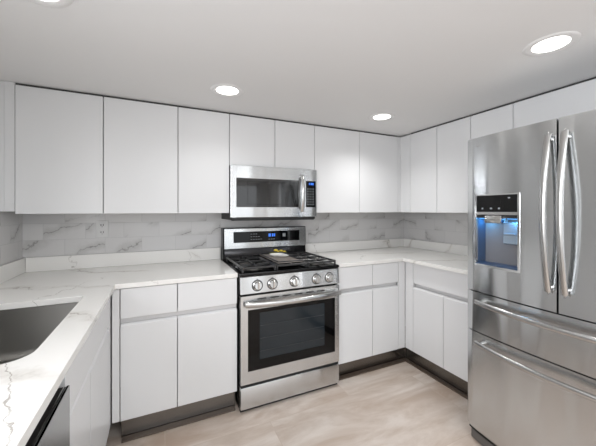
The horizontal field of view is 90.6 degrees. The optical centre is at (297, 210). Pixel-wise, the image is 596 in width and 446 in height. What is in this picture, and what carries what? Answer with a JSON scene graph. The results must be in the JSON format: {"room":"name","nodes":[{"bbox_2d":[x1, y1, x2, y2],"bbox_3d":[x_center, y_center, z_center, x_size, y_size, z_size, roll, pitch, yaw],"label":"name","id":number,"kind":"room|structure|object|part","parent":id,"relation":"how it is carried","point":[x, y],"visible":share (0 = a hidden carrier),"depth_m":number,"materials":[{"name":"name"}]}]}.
{"room":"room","nodes":[
{"label":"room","id":0,"kind":"room"},
{"bbox_2d":[111,282,396,388],"bbox_3d":[-0.334,0.295,2.733,3.628,2.066,0.100,0,0,-25],"label":"wall","id":1,"kind":"structure","parent":0,"point":[396,282],"depth_m":2.19,"materials":[{"name":"white paint"}]},
{"bbox_2d":[0,81,103,213],"bbox_3d":[-1.543,-0.358,1.923,0.509,0.759,0.328,0,0,-25],"label":"upper cabinet","id":2,"kind":"object","parent":1,"relation":"attached to","point":[52,139],"visible":0.97,"depth_m":1.77,"materials":[{"name":"grey wood"}]},
{"bbox_3d":[-1.446,-0.729,1.810,0.429,0.017,0.018,0,0,-25],"label":"rail","id":3,"kind":"part","parent":2,"relation":"part of","materials":[{"name":"grey"}]},
{"bbox_2d":[96,220,107,236],"bbox_3d":[-1.428,0.136,2.153,0.076,0.121,0.009,0,0,-25],"label":"wall outlet","id":4,"kind":"object","parent":1,"relation":"attached to","point":[101,226],"visible":1,"depth_m":2.15,"materials":[{"name":"grey plastic"}]},
{"bbox_2d":[99,223,104,227],"bbox_3d":[-1.427,0.111,2.151,0.034,0.034,0.002,0,0,-25],"label":"receptacle","id":5,"kind":"object","parent":4,"relation":"attached to","point":[101,225],"depth_m":2.15,"materials":[{"name":"grey plastic"}]},
{"bbox_2d":[99,230,104,234],"bbox_3d":[-1.427,0.163,2.151,0.034,0.034,0.002,0,0,-25],"label":"receptacle","id":6,"kind":"object","parent":4,"relation":"attached to","point":[101,232],"depth_m":2.15,"materials":[{"name":"grey plastic"}]},
{"bbox_2d":[104,95,177,213],"bbox_3d":[-1.111,-0.358,2.124,0.440,0.759,0.328,0,0,-25],"label":"upper cabinet","id":7,"kind":"object","parent":1,"relation":"attached to","point":[141,137],"visible":1,"depth_m":1.97,"materials":[{"name":"grey wood"}]},
{"bbox_3d":[-1.050,-0.729,1.994,0.440,0.017,0.018,0,0,-25],"label":"rail","id":8,"kind":"part","parent":7,"relation":"part of","materials":[{"name":"grey"}]},
{"bbox_2d":[178,106,228,212],"bbox_3d":[-0.748,-0.358,2.294,0.357,0.759,0.328,0,0,-25],"label":"upper cabinet","id":9,"kind":"object","parent":1,"relation":"attached to","point":[203,134],"visible":0.92,"depth_m":2.14,"materials":[{"name":"grey wood"}]},
{"bbox_3d":[-0.687,-0.729,2.164,0.357,0.017,0.018,0,0,-25],"label":"rail","id":10,"kind":"part","parent":9,"relation":"part of","materials":[{"name":"grey"}]},
{"bbox_2d":[22,212,403,258],"bbox_3d":[-0.311,0.208,2.684,3.386,0.440,0.008,0,0,-25],"label":"backsplash","id":11,"kind":"structure","parent":1,"relation":"attached to","point":[43,235],"depth_m":2.32,"materials":[{"name":"stone"}]},
{"bbox_2d":[229,113,313,169],"bbox_3d":[-0.257,-0.539,2.523,0.723,0.398,0.328,0,0,-25],"label":"upper cabinet","id":12,"kind":"object","parent":1,"relation":"attached to","point":[253,140],"visible":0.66,"depth_m":2.35,"materials":[{"name":"grey wood"}]},
{"bbox_3d":[-0.354,-0.532,2.307,0.360,0.384,0.019,0,0,-25],"label":"door","id":13,"kind":"part","parent":12,"relation":"part of","materials":[{"name":"white paint"}]},
{"bbox_2d":[221,165,316,220],"bbox_3d":[-0.237,-0.130,2.481,0.722,0.420,0.420,0,0,-25],"label":"microwave","id":14,"kind":"object","parent":12,"relation":"attached to","point":[255,192],"visible":1,"depth_m":2.32,"materials":[{"name":"silver metal"}]},
{"bbox_3d":[0.038,-0.137,2.405,0.027,0.308,0.049,0,0,-25],"label":"handle","id":15,"kind":"part","parent":14,"relation":"part of","materials":[{"name":"silver metal"}]},
{"bbox_3d":[0.100,-0.141,2.477,0.114,0.392,0.028,0,0,-25],"label":"control panel","id":16,"kind":"part","parent":14,"relation":"part of","materials":[{"name":"silver metal"}]},
{"bbox_3d":[-0.196,-0.729,2.393,0.723,0.017,0.018,0,0,-25],"label":"rail","id":17,"kind":"part","parent":12,"relation":"part of","materials":[{"name":"grey"}]},
{"bbox_3d":[-0.026,-0.532,2.460,0.355,0.384,0.019,0,0,-25],"label":"door","id":18,"kind":"part","parent":12,"relation":"part of","materials":[{"name":"white paint"}]},
{"bbox_2d":[314,124,400,212],"bbox_3d":[0.512,-0.358,2.882,0.971,0.759,0.328,0,0,-25],"label":"upper cabinet","id":19,"kind":"object","parent":1,"relation":"attached to","point":[358,171],"visible":0.91,"depth_m":2.71,"materials":[{"name":"grey wood"}]},
{"bbox_3d":[0.350,-0.351,2.636,0.466,0.745,0.019,0,0,-25],"label":"door","id":20,"kind":"part","parent":19,"relation":"part of","materials":[{"name":"white paint"}]},
{"bbox_3d":[0.557,-0.729,2.745,0.936,0.017,0.018,0,0,-25],"label":"rail","id":21,"kind":"part","parent":19,"relation":"part of","materials":[{"name":"grey wood"}]},
{"bbox_3d":[0.775,-0.351,2.834,0.462,0.745,0.019,0,0,-25],"label":"door","id":22,"kind":"part","parent":19,"relation":"part of","materials":[{"name":"white paint"}]},
{"bbox_2d":[106,361,481,445],"bbox_3d":[0.861,1.358,0.175,3.628,0.060,5.788,0,0,-25],"label":"floor","id":23,"kind":"structure","parent":0,"point":[399,404],"depth_m":1.85,"materials":[{"name":"wood"}]},
{"bbox_2d":[25,385,69,445],"bbox_3d":[-0.791,0.886,0.468,0.563,0.880,0.594,0,0,-25],"label":"dishwasher","id":24,"kind":"object","parent":23,"relation":"on","point":[53,428],"visible":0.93,"depth_m":0.75,"materials":[{"name":"silver metal"}]},
{"bbox_2d":[59,297,110,445],"bbox_3d":[-1.121,0.885,1.161,0.550,0.883,0.927,0,0,-25],"label":"base cabinet","id":25,"kind":"object","parent":23,"relation":"on","point":[88,377],"visible":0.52,"depth_m":1.22,"materials":[{"name":"grey wood"}]},
{"bbox_3d":[-0.757,0.910,1.008,0.019,0.569,0.335,0,0,-25],"label":"door","id":26,"kind":"part","parent":25,"relation":"part of","materials":[{"name":"white paint"}]},
{"bbox_3d":[-0.927,0.914,1.372,0.019,0.561,0.460,0,0,-25],"label":"door","id":27,"kind":"part","parent":25,"relation":"part of","materials":[{"name":"white paint"}]},
{"bbox_2d":[112,278,236,437],"bbox_3d":[-0.847,0.885,2.069,0.706,0.883,0.595,0,0,-25],"label":"base cabinet","id":28,"kind":"object","parent":23,"relation":"on","point":[174,346],"visible":0.84,"depth_m":1.79,"materials":[{"name":"grey wood"}]},
{"bbox_2d":[0,247,237,445],"bbox_3d":[-0.730,0.379,1.127,1.292,0.125,2.459,0,0,-25],"label":"countertop","id":29,"kind":"structure","parent":28,"relation":"on","point":[28,384],"depth_m":1.50,"materials":[{"name":"stone"}]},
{"bbox_2d":[0,302,77,363],"bbox_3d":[-1.058,0.554,1.045,0.407,0.222,0.716,0,0,-25],"label":"sink","id":30,"kind":"object","parent":29,"relation":"in","point":[22,330],"visible":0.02,"depth_m":1.34,"materials":[{"name":"silver metal"}]},
{"bbox_3d":[-0.873,0.531,1.739,0.296,0.169,0.019,0,0,-25],"label":"drawer","id":31,"kind":"part","parent":28,"relation":"part of","materials":[{"name":"white paint"}]},
{"bbox_3d":[-0.873,0.921,1.739,0.296,0.547,0.019,0,0,-25],"label":"door","id":32,"kind":"part","parent":28,"relation":"part of","materials":[{"name":"white paint"}]},
{"bbox_3d":[-0.571,0.531,1.880,0.361,0.169,0.019,0,0,-25],"label":"drawer","id":33,"kind":"part","parent":28,"relation":"part of","materials":[{"name":"white paint"}]},
{"bbox_3d":[-0.571,0.921,1.880,0.361,0.547,0.019,0,0,-25],"label":"door","id":34,"kind":"part","parent":28,"relation":"part of","materials":[{"name":"white paint"}]},
{"bbox_2d":[121,406,234,442],"bbox_3d":[-0.718,1.323,1.836,0.652,0.010,0.044,0,0,-25],"label":"baseboard","id":35,"kind":"structure","parent":23,"relation":"on","point":[148,432],"depth_m":1.81,"materials":[{"name":"brown wood"}]},
{"bbox_2d":[221,226,341,412],"bbox_3d":[-0.155,0.739,2.339,0.766,1.178,0.746,0,0,-25],"label":"range","id":36,"kind":"object","parent":23,"relation":"on","point":[288,313],"visible":0.88,"depth_m":2.09,"materials":[{"name":"silver metal"}]},
{"bbox_3d":[-0.262,0.501,1.945,0.064,0.064,0.041,0,0,-25],"label":"knob","id":37,"kind":"part","parent":36,"relation":"part of","materials":[{"name":"silver metal"}]},
{"bbox_3d":[-0.166,0.501,1.990,0.064,0.064,0.041,0,0,-25],"label":"knob","id":38,"kind":"part","parent":36,"relation":"part of","materials":[{"name":"silver metal"}]},
{"bbox_2d":[221,255,338,276],"bbox_3d":[-0.172,0.424,2.374,0.763,0.018,0.664,0,0,-25],"label":"cooktop","id":39,"kind":"object","parent":36,"relation":"in","point":[318,267],"depth_m":2.12,"materials":[{"name":"black metal"}]},
{"bbox_2d":[260,252,302,262],"bbox_3d":[-0.143,0.369,2.317,0.198,0.014,0.430,0,0,-25],"label":"griddle","id":40,"kind":"object","parent":36,"relation":"on","point":[289,258],"visible":0.88,"depth_m":2.26,"materials":[{"name":"grey metal"}]},
{"bbox_2d":[270,253,287,256],"bbox_3d":[-0.143,0.359,2.358,0.170,0.019,0.106,0,0,12],"label":"spoon rest","id":41,"kind":"object","parent":40,"relation":"on","point":[271,254],"visible":1,"depth_m":2.33,"materials":[{"name":"white ceramic"}]},
{"bbox_3d":[-0.040,0.852,2.090,0.751,0.577,0.046,0,0,-25],"label":"oven door","id":42,"kind":"part","parent":36,"relation":"part of","materials":[{"name":"silver metal"}]},
{"bbox_3d":[-0.040,1.231,2.090,0.751,0.142,0.046,0,0,-25],"label":"drawer","id":43,"kind":"part","parent":36,"relation":"part of","materials":[{"name":"silver metal"}]},
{"bbox_3d":[-0.041,0.493,2.092,0.755,0.116,0.050,0,0,-25],"label":"control panel","id":44,"kind":"part","parent":36,"relation":"part of","materials":[{"name":"silver metal"}]},
{"bbox_3d":[-0.001,0.616,2.041,0.731,0.037,0.076,0,0,-25],"label":"handle","id":45,"kind":"part","parent":36,"relation":"part of","materials":[{"name":"grey metal"}]},
{"bbox_3d":[-0.017,0.501,2.059,0.064,0.064,0.041,0,0,-25],"label":"knob","id":46,"kind":"part","parent":36,"relation":"part of","materials":[{"name":"silver metal"}]},
{"bbox_3d":[0.142,0.501,2.134,0.064,0.064,0.041,0,0,-25],"label":"knob","id":47,"kind":"part","parent":36,"relation":"part of","materials":[{"name":"silver metal"}]},
{"bbox_3d":[0.241,0.501,2.180,0.064,0.064,0.041,0,0,-25],"label":"knob","id":48,"kind":"part","parent":36,"relation":"part of","materials":[{"name":"silver metal"}]},
{"bbox_2d":[336,261,404,375],"bbox_3d":[0.517,0.885,2.705,0.754,0.883,0.595,0,0,-25],"label":"base cabinet","id":49,"kind":"object","parent":23,"relation":"on","point":[371,303],"visible":0.67,"depth_m":2.42,"materials":[{"name":"grey wood"}]},
{"bbox_3d":[0.452,0.531,2.357,0.337,0.169,0.019,0,0,-25],"label":"drawer","id":50,"kind":"part","parent":49,"relation":"part of","materials":[{"name":"white paint"}]},
{"bbox_3d":[0.452,0.921,2.357,0.337,0.547,0.019,0,0,-25],"label":"door","id":51,"kind":"part","parent":49,"relation":"part of","materials":[{"name":"white paint"}]},
{"bbox_3d":[0.734,0.921,2.489,0.275,0.547,0.019,0,0,-25],"label":"door","id":52,"kind":"part","parent":49,"relation":"part of","materials":[{"name":"white paint"}]},
{"bbox_3d":[0.734,0.531,2.489,0.275,0.169,0.019,0,0,-25],"label":"drawer","id":53,"kind":"part","parent":49,"relation":"part of","materials":[{"name":"white paint"}]},
{"bbox_2d":[339,359,404,379],"bbox_3d":[0.609,1.323,2.455,0.710,0.010,0.044,0,0,-25],"label":"baseboard","id":54,"kind":"structure","parent":23,"relation":"on","point":[394,362],"depth_m":2.44,"materials":[{"name":"brown wood"}]},
{"bbox_2d":[402,358,467,399],"bbox_3d":[1.117,1.323,2.259,0.040,0.010,0.829,0,0,-25],"label":"baseboard","id":55,"kind":"structure","parent":23,"relation":"on","point":[423,370],"depth_m":2.31,"materials":[{"name":"brown wood"}]},
{"bbox_2d":[405,262,468,394],"bbox_3d":[1.348,0.885,2.368,0.575,0.883,0.830,0,0,-25],"label":"base cabinet","id":56,"kind":"object","parent":23,"relation":"on","point":[436,300],"visible":0.53,"depth_m":2.27,"materials":[{"name":"grey wood"}]},
{"bbox_2d":[305,238,467,274],"bbox_3d":[0.923,0.383,2.483,1.304,0.118,1.399,0,0,-25],"label":"countertop","id":57,"kind":"structure","parent":56,"relation":"on","point":[444,256],"depth_m":2.82,"materials":[{"name":"stone"}]},
{"bbox_3d":[1.043,0.921,2.364,0.019,0.547,0.290,0,0,-25],"label":"door","id":58,"kind":"part","parent":56,"relation":"part of","materials":[{"name":"white paint"}]},
{"bbox_3d":[1.126,0.531,2.186,0.019,0.169,0.683,0,0,-25],"label":"drawer","id":59,"kind":"part","parent":56,"relation":"part of","materials":[{"name":"white paint"}]},
{"bbox_3d":[1.188,0.921,2.052,0.019,0.547,0.388,0,0,-25],"label":"door","id":60,"kind":"part","parent":56,"relation":"part of","materials":[{"name":"white paint"}]},
{"bbox_2d":[468,109,595,445],"bbox_3d":[1.536,0.459,1.490,0.992,1.738,0.910,0,0,-25],"label":"refrigerator","id":61,"kind":"object","parent":23,"relation":"on","point":[532,187],"visible":1,"depth_m":1.40,"materials":[{"name":"grey metal"}]},
{"bbox_3d":[1.054,0.113,1.568,0.013,0.398,0.244,0,0,-20],"label":"dispenser frame","id":62,"kind":"part","parent":61,"relation":"part of","materials":[{"name":"silver metal"}]},
{"bbox_3d":[1.106,0.024,1.542,0.109,0.866,0.451,0,0,-25],"label":"door","id":63,"kind":"part","parent":61,"relation":"part of","materials":[{"name":"silver metal"}]},
{"bbox_3d":[1.203,0.968,1.334,0.109,0.552,0.910,0,0,-25],"label":"drawer","id":64,"kind":"part","parent":61,"relation":"part of","materials":[{"name":"silver metal"}]},
{"bbox_3d":[1.203,0.575,1.334,0.109,0.222,0.910,0,0,-25],"label":"drawer","id":65,"kind":"part","parent":61,"relation":"part of","materials":[{"name":"silver metal"}]},
{"bbox_3d":[1.131,0.742,1.301,0.089,0.027,0.755,0,0,-25],"label":"handle","id":66,"kind":"part","parent":61,"relation":"part of","materials":[{"name":"grey metal"}]},
{"bbox_3d":[1.131,0.513,1.301,0.089,0.027,0.755,0,0,-25],"label":"handle","id":67,"kind":"part","parent":61,"relation":"part of","materials":[{"name":"grey metal"}]},
{"bbox_3d":[1.109,0.014,1.320,0.074,0.734,0.027,0,0,-25],"label":"handle","id":68,"kind":"part","parent":61,"relation":"part of","materials":[{"name":"grey metal"}]},
{"bbox_3d":[1.134,0.014,1.265,0.074,0.734,0.027,0,0,-25],"label":"handle","id":69,"kind":"part","parent":61,"relation":"part of","materials":[{"name":"grey metal"}]},
{"bbox_3d":[1.300,0.024,1.126,0.109,0.866,0.451,0,0,-25],"label":"door","id":70,"kind":"part","parent":61,"relation":"part of","materials":[{"name":"silver metal"}]},
{"bbox_2d":[0,0,595,136],"bbox_3d":[0.861,-0.778,0.175,3.628,0.080,5.788,0,0,-25],"label":"ceiling","id":71,"kind":"structure","parent":0,"point":[426,64],"depth_m":1.38,"materials":[{"name":"white paint"}]},
{"bbox_2d":[29,0,72,7],"bbox_3d":[-0.869,-0.736,0.974,0.200,0.004,0.200,0,0,-25],"label":"recessed light","id":72,"kind":"object","parent":71,"relation":"in","point":[51,3],"visible":1,"depth_m":1.04,"materials":[{"name":"white"}]},
{"bbox_2d":[210,84,243,96],"bbox_3d":[-0.436,-0.736,1.819,0.200,0.004,0.200,0,0,-25],"label":"recessed light","id":73,"kind":"object","parent":71,"relation":"in","point":[227,90],"visible":1,"depth_m":1.81,"materials":[{"name":"white plastic"}]},
{"bbox_2d":[369,113,394,120],"bbox_3d":[0.664,-0.736,2.336,0.200,0.004,0.200,0,0,-25],"label":"recessed light","id":74,"kind":"object","parent":71,"relation":"in","point":[380,116],"visible":1,"depth_m":2.32,"materials":[{"name":"white"}]},
{"bbox_2d":[522,31,581,55],"bbox_3d":[1.125,-0.736,1.314,0.200,0.004,0.200,0,0,-25],"label":"recessed light","id":75,"kind":"object","parent":71,"relation":"in","point":[555,42],"visible":1,"depth_m":1.30,"materials":[{"name":"white"}]},
{"bbox_3d":[-0.715,0.295,-0.572,0.100,2.066,5.568,0,0,-25],"label":"wall","id":76,"kind":"structure","parent":0,"visible":0},
{"bbox_2d":[0,211,21,264],"bbox_3d":[-1.387,0.208,0.996,0.008,0.440,2.139,0,0,-25],"label":"backsplash","id":77,"kind":"structure","parent":76,"relation":"attached to","point":[10,222],"depth_m":1.81,"materials":[{"name":"stone"}]},
{"bbox_3d":[2.445,0.295,0.903,0.100,2.066,5.568,0,0,-25],"label":"wall","id":78,"kind":"structure","parent":0,"visible":0},
{"bbox_2d":[404,212,467,245],"bbox_3d":[1.522,0.208,2.754,0.008,0.440,1.414,0,0,-25],"label":"backsplash","id":79,"kind":"structure","parent":78,"relation":"attached to","point":[451,228],"depth_m":2.98,"materials":[{"name":"stone"}]},
{"bbox_2d":[401,115,471,212],"bbox_3d":[1.344,-0.358,2.686,0.370,0.759,0.729,0,0,-25],"label":"upper cabinet","id":80,"kind":"object","parent":78,"relation":"attached to","point":[434,160],"visible":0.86,"depth_m":2.55,"materials":[{"name":"grey wood"}]},
{"bbox_3d":[1.146,-0.351,2.696,0.019,0.745,0.297,0,0,-25],"label":"door","id":81,"kind":"part","parent":80,"relation":"part of","materials":[{"name":"white paint"}]},
{"bbox_3d":[1.221,-0.729,2.562,0.018,0.017,0.607,0,0,-25],"label":"rail","id":82,"kind":"part","parent":80,"relation":"part of","materials":[{"name":"grey wood"}]},
{"bbox_3d":[1.275,-0.351,2.420,0.019,0.745,0.302,0,0,-25],"label":"door","id":83,"kind":"part","parent":80,"relation":"part of","materials":[{"name":"white paint"}]},
{"bbox_2d":[471,102,513,138],"bbox_3d":[1.562,-0.358,2.218,0.370,0.759,0.300,0,0,-25],"label":"upper cabinet","id":84,"kind":"object","parent":78,"relation":"attached to","point":[497,119],"visible":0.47,"depth_m":2.13,"materials":[{"name":"grey wood"}]},
{"bbox_3d":[1.414,-0.729,2.149,0.018,0.017,0.300,0,0,-25],"label":"rail","id":85,"kind":"part","parent":84,"relation":"part of","materials":[{"name":"grey"}]},
{"bbox_2d":[513,77,595,128],"bbox_3d":[1.823,-0.600,1.661,0.370,0.276,0.926,0,0,-25],"label":"upper cabinet","id":86,"kind":"object","parent":78,"relation":"attached to","point":[579,97],"visible":0.62,"depth_m":1.78,"materials":[{"name":"grey"}]},
{"bbox_3d":[1.674,-0.729,1.592,0.018,0.017,0.926,0,0,-25],"label":"rail","id":87,"kind":"part","parent":86,"relation":"part of","materials":[{"name":"grey"}]}
]}

